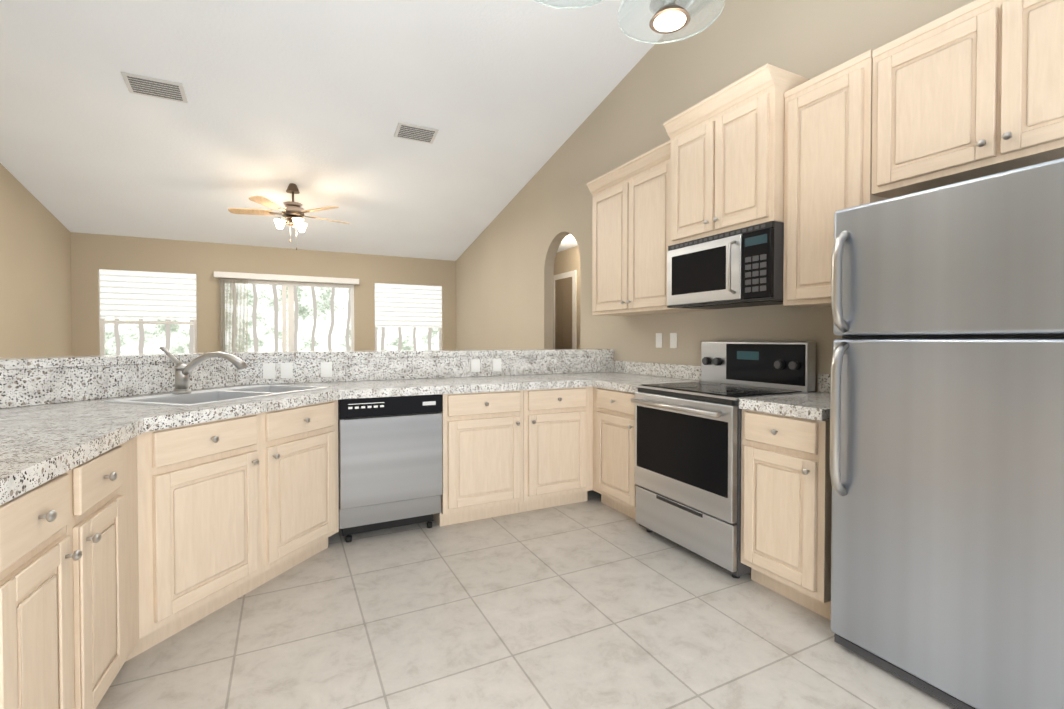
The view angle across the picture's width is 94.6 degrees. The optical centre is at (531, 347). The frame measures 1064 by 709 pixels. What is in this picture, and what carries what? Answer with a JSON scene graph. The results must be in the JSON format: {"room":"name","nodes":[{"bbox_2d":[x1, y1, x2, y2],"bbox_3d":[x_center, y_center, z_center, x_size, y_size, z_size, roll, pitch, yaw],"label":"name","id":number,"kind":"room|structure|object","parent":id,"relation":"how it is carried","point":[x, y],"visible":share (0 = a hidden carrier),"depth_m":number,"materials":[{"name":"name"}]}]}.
{"room":"kitchen","nodes":[
{"label":"kitchen","id":0,"kind":"room"},
{"bbox_2d":[0,163,71,357],"bbox_3d":[-3.722,-1.044,1.927,0.120,4.420,9.620,0,1,-27],"label":"wall","id":1,"kind":"structure","parent":0,"point":[35,284],"depth_m":5.20,"materials":[{"name":"beige paint"}]},
{"bbox_2d":[70,232,455,355],"bbox_3d":[-3.564,-0.210,7.334,5.240,2.590,0.120,0,1,-27],"label":"wall","id":2,"kind":"structure","parent":0,"point":[92,255],"depth_m":6.85,"materials":[{"name":"beige paint"}]},
{"bbox_2d":[99,269,196,354],"bbox_3d":[-5.081,-0.313,6.532,1.090,1.380,0.120,0,1,-27],"label":"window","id":3,"kind":"structure","parent":2,"relation":"in","point":[124,294],"depth_m":6.50,"materials":[{"name":"white paint"}]},
{"bbox_2d":[214,271,358,351],"bbox_3d":[-3.559,0.018,7.261,1.900,2.135,0.200,0,1,-27],"label":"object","id":4,"kind":"structure","parent":2,"relation":"in","point":[273,279],"depth_m":7.08,"materials":[{"name":"white paint"}]},
{"bbox_2d":[374,283,441,350],"bbox_3d":[-2.015,-0.336,8.070,1.150,1.380,0.120,0,1,-27],"label":"window","id":5,"kind":"structure","parent":2,"relation":"in","point":[400,305],"depth_m":8.05,"materials":[{"name":"white paint"}]},
{"bbox_2d":[0,0,694,260],"bbox_3d":[-1.434,-2.345,3.056,5.240,1.953,9.620,0,1,-27],"label":"ceiling","id":6,"kind":"structure","parent":0,"point":[315,101],"depth_m":4.25,"materials":[{"name":"white paint"}]},
{"bbox_2d":[121,72,187,102],"bbox_3d":[-2.950,-2.032,3.854,0.380,0.014,0.240,0,-10,-27],"label":"ceiling vent","id":7,"kind":"object","parent":6,"relation":"in","point":[154,87],"visible":1,"depth_m":3.84,"materials":[{"name":"silver metal"}]},
{"bbox_2d":[228,183,349,249],"bbox_3d":[-2.692,-1.452,5.522,1.257,0.737,1.217,0,1,-27],"label":"ceiling fan","id":8,"kind":"object","parent":6,"relation":"hanging from","point":[292,213],"visible":1,"depth_m":5.40,"materials":[{"name":"brown wood"}]},
{"bbox_2d":[394,122,438,143],"bbox_3d":[-1.114,-2.054,4.719,0.380,0.014,0.240,0,-10,-27],"label":"ceiling vent","id":9,"kind":"object","parent":6,"relation":"in","point":[415,133],"visible":1,"depth_m":4.70,"materials":[{"name":"silver metal"}]},
{"bbox_2d":[534,0,724,43],"bbox_3d":[0.452,-1.974,1.580,0.860,1.410,0.923,0,1,-27],"label":"ceiling light","id":10,"kind":"object","parent":6,"relation":"hanging from","point":[670,16],"visible":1,"depth_m":1.92,"materials":[{"name":"clear glass"}]},
{"bbox_2d":[96,490,955,708],"bbox_3d":[-0.772,1.193,3.441,6.720,0.100,9.620,0,1,-27],"label":"floor","id":11,"kind":"structure","parent":0,"point":[593,601],"depth_m":1.98,"materials":[{"name":"tile"}]},
{"bbox_2d":[0,472,81,708],"bbox_3d":[-1.422,0.751,1.033,0.662,0.857,0.358,0,1,-23],"label":"base cabinet","id":12,"kind":"object","parent":11,"relation":"on","point":[36,555],"visible":1,"depth_m":1.14,"materials":[{"name":"brown wood"}]},
{"bbox_2d":[66,436,138,708],"bbox_3d":[-1.593,0.745,1.441,0.662,0.857,0.523,0,1,-23],"label":"base cabinet","id":13,"kind":"object","parent":11,"relation":"on","point":[102,529],"visible":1,"depth_m":1.47,"materials":[{"name":"brown wood"}]},
{"bbox_2d":[125,400,338,661],"bbox_3d":[-1.534,0.731,2.383,0.662,0.857,1.061,0,1,18],"label":"base cabinet","id":14,"kind":"object","parent":11,"relation":"on","point":[230,510],"visible":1,"depth_m":2.12,"materials":[{"name":"brown wood"}]},
{"bbox_2d":[0,412,151,504],"bbox_3d":[-1.581,0.294,1.143,0.900,0.051,2.460,0,1,-27],"label":"countertop","id":15,"kind":"structure","parent":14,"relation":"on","point":[41,444],"depth_m":1.39,"materials":[{"name":"white stone"}]},
{"bbox_2d":[0,372,700,430],"bbox_3d":[-0.746,0.267,2.884,3.954,0.051,1.368,0,1,-27],"label":"countertop","id":16,"kind":"structure","parent":14,"relation":"on","point":[163,417],"depth_m":2.75,"materials":[{"name":"white stone"}]},
{"bbox_2d":[160,346,248,393],"bbox_3d":[-1.666,0.118,2.500,0.423,0.245,0.171,0,1,18],"label":"faucet","id":17,"kind":"object","parent":16,"relation":"on","point":[183,372],"visible":1,"depth_m":2.51,"materials":[{"name":"silver metal"}]},
{"bbox_2d":[104,385,329,406],"bbox_3d":[-1.576,0.328,2.571,0.530,0.176,0.850,0,1,18],"label":"sink","id":18,"kind":"object","parent":16,"relation":"in","point":[202,397],"visible":0.27,"depth_m":2.59,"materials":[{"name":"grey metal"}]},
{"bbox_2d":[8,354,565,382],"bbox_3d":[-0.441,0.628,2.144,4.078,1.070,3.220,0,1,-27],"label":"wall","id":19,"kind":"structure","parent":11,"relation":"on","point":[308,358],"depth_m":3.46,"materials":[{"name":"beige paint"}]},
{"bbox_2d":[263,363,275,378],"bbox_3d":[-1.686,0.153,3.150,0.072,0.100,0.007,0,1,-27],"label":"electrical outlet plate","id":20,"kind":"object","parent":19,"relation":"attached to","point":[268,368],"depth_m":3.15,"materials":[{"name":"white plastic"}]},
{"bbox_2d":[280,363,292,377],"bbox_3d":[-1.597,0.152,3.195,0.072,0.100,0.007,0,1,-27],"label":"electrical outlet plate","id":21,"kind":"object","parent":19,"relation":"attached to","point":[286,370],"depth_m":3.19,"materials":[{"name":"white plastic"}]},
{"bbox_2d":[0,349,613,369],"bbox_3d":[-0.561,0.070,2.176,4.258,0.040,3.400,0,1,-27],"label":"ledge","id":22,"kind":"object","parent":19,"relation":"on","point":[42,362],"visible":0.91,"depth_m":3.15,"materials":[{"name":"white stone"}]},
{"bbox_2d":[321,362,331,376],"bbox_3d":[-1.382,0.150,3.303,0.072,0.100,0.007,0,1,-27],"label":"electrical outlet plate","id":23,"kind":"object","parent":19,"relation":"attached to","point":[326,367],"depth_m":3.30,"materials":[{"name":"white plastic"}]},
{"bbox_2d":[0,354,830,408],"bbox_3d":[-0.359,0.172,2.110,3.956,0.158,3.098,0,1,-27],"label":"backsplash","id":24,"kind":"structure","parent":19,"relation":"attached to","point":[28,387],"depth_m":3.14,"materials":[{"name":"white stone"}]},
{"bbox_2d":[471,359,479,371],"bbox_3d":[-0.435,0.143,3.778,0.072,0.100,0.007,0,1,-27],"label":"electrical outlet plate","id":25,"kind":"object","parent":19,"relation":"attached to","point":[475,363],"depth_m":3.77,"materials":[{"name":"white plastic"}]},
{"bbox_2d":[493,359,500,371],"bbox_3d":[-0.274,0.142,3.858,0.072,0.100,0.007,0,1,-27],"label":"electrical outlet plate","id":26,"kind":"object","parent":19,"relation":"attached to","point":[496,362],"depth_m":3.86,"materials":[{"name":"white plastic"}]},
{"bbox_2d":[338,394,442,542],"bbox_3d":[-0.958,0.719,3.191,0.606,0.856,0.624,0,1,-27],"label":"dishwasher","id":27,"kind":"object","parent":11,"relation":"on","point":[390,460],"visible":0.92,"depth_m":2.92,"materials":[{"name":"grey metal"}]},
{"bbox_2d":[433,390,522,525],"bbox_3d":[-0.432,0.715,3.444,0.558,0.857,0.662,0,1,-27],"label":"base cabinet","id":28,"kind":"object","parent":11,"relation":"on","point":[482,455],"visible":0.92,"depth_m":3.17,"materials":[{"name":"brown wood"}]},
{"bbox_2d":[519,387,592,512],"bbox_3d":[0.069,0.711,3.696,0.560,0.857,0.662,0,1,-27],"label":"base cabinet","id":29,"kind":"object","parent":11,"relation":"on","point":[557,446],"visible":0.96,"depth_m":3.43,"materials":[{"name":"brown wood"}]},
{"bbox_2d":[600,376,690,383],"bbox_3d":[0.831,0.259,3.444,0.632,0.051,0.508,0,1,-27],"label":"countertop","id":30,"kind":"structure","parent":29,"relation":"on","point":[635,379],"depth_m":3.61,"materials":[{"name":"white stone"}]},
{"bbox_2d":[593,387,636,519],"bbox_3d":[0.812,0.715,3.458,0.662,0.857,0.538,0,1,-27],"label":"base cabinet","id":31,"kind":"object","parent":11,"relation":"on","point":[614,485],"visible":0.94,"depth_m":3.31,"materials":[{"name":"brown wood"}]},
{"bbox_2d":[631,341,815,578],"bbox_3d":[1.061,0.560,2.852,0.698,1.185,0.756,0,1,-27],"label":"range","id":32,"kind":"object","parent":11,"relation":"on","point":[688,463],"visible":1,"depth_m":2.69,"materials":[{"name":"silver metal"}]},
{"bbox_2d":[741,409,831,619],"bbox_3d":[1.369,0.731,2.348,0.662,0.857,0.418,0,1,-27],"label":"base cabinet","id":33,"kind":"object","parent":11,"relation":"on","point":[786,506],"visible":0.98,"depth_m":2.17,"materials":[{"name":"brown wood"}]},
{"bbox_2d":[739,392,829,420],"bbox_3d":[1.381,0.275,2.348,0.632,0.052,0.417,0,1,-27],"label":"countertop","id":34,"kind":"structure","parent":33,"relation":"on","point":[813,406],"depth_m":2.23,"materials":[{"name":"white stone"}]},
{"bbox_2d":[830,158,1063,708],"bbox_3d":[1.602,0.318,1.699,0.762,1.702,0.760,0,1,-27],"label":"refrigerator","id":35,"kind":"object","parent":11,"relation":"on","point":[947,448],"visible":1,"depth_m":1.55,"materials":[{"name":"grey metal"}]},
{"bbox_2d":[554,234,579,348],"bbox_3d":[0.456,-0.158,6.168,0.900,2.520,3.170,0,1,-27],"label":"wall","id":36,"kind":"structure","parent":0,"point":[567,258],"depth_m":6.67,"materials":[{"name":"beige paint"}]},
{"bbox_2d":[553,270,576,348],"bbox_3d":[0.426,0.023,6.923,0.075,2.135,0.640,0,1,-27],"label":"hall door","id":37,"kind":"structure","parent":36,"relation":"in","point":[565,310],"depth_m":6.87,"materials":[{"name":"white paint"}]},
{"bbox_2d":[456,0,974,391],"bbox_3d":[0.854,-1.079,4.223,0.120,4.420,9.620,0,1,-27],"label":"wall","id":38,"kind":"structure","parent":0,"point":[505,260],"depth_m":3.89,"materials":[{"name":"beige paint"}]},
{"bbox_2d":[587,140,711,315],"bbox_3d":[0.839,-0.805,3.706,0.365,1.088,0.998,0,1,-27],"label":"upper cabinet","id":39,"kind":"object","parent":38,"relation":"attached to","point":[630,221],"visible":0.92,"depth_m":3.59,"materials":[{"name":"brown wood"}]},
{"bbox_2d":[656,333,661,347],"bbox_3d":[0.988,-0.053,3.824,0.008,0.114,0.072,0,1,-27],"label":"electrical outlet plate","id":40,"kind":"object","parent":38,"relation":"attached to","point":[658,335],"depth_m":3.82,"materials":[{"name":"white plastic"}]},
{"bbox_2d":[670,333,676,347],"bbox_3d":[1.060,-0.050,3.681,0.008,0.114,0.072,0,1,-27],"label":"electrical outlet plate","id":41,"kind":"object","parent":38,"relation":"attached to","point":[673,336],"depth_m":3.68,"materials":[{"name":"white plastic"}]},
{"bbox_2d":[663,63,809,245],"bbox_3d":[1.203,-1.039,2.899,0.435,0.776,0.756,0,1,-27],"label":"upper cabinet","id":42,"kind":"object","parent":38,"relation":"attached to","point":[727,159],"visible":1,"depth_m":2.71,"materials":[{"name":"brown wood"}]},
{"bbox_2d":[667,221,783,308],"bbox_3d":[1.196,-0.447,2.905,0.448,0.400,0.756,0,1,-27],"label":"over-the-range microwave","id":43,"kind":"object","parent":42,"relation":"attached to","point":[740,267],"visible":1,"depth_m":2.73,"materials":[{"name":"grey metal"}]},
{"bbox_2d":[783,50,888,307],"bbox_3d":[1.501,-0.756,2.393,0.359,1.090,0.416,0,1,-27],"label":"upper cabinet","id":44,"kind":"object","parent":38,"relation":"attached to","point":[828,148],"visible":0.44,"depth_m":2.33,"materials":[{"name":"brown wood"}]},
{"bbox_2d":[871,0,1063,197],"bbox_3d":[1.790,-0.972,1.814,0.359,0.620,0.860,0,1,-27],"label":"upper cabinet","id":45,"kind":"object","parent":38,"relation":"attached to","point":[973,90],"visible":1,"depth_m":1.83,"materials":[{"name":"brown wood"}]},
{"label":"outside","id":46,"kind":"structure","parent":0,"visible":0},
{"bbox_2d":[105,283,438,354],"bbox_3d":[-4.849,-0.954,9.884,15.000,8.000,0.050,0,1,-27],"label":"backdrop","id":47,"kind":"structure","parent":46,"point":[322,320],"depth_m":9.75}
]}

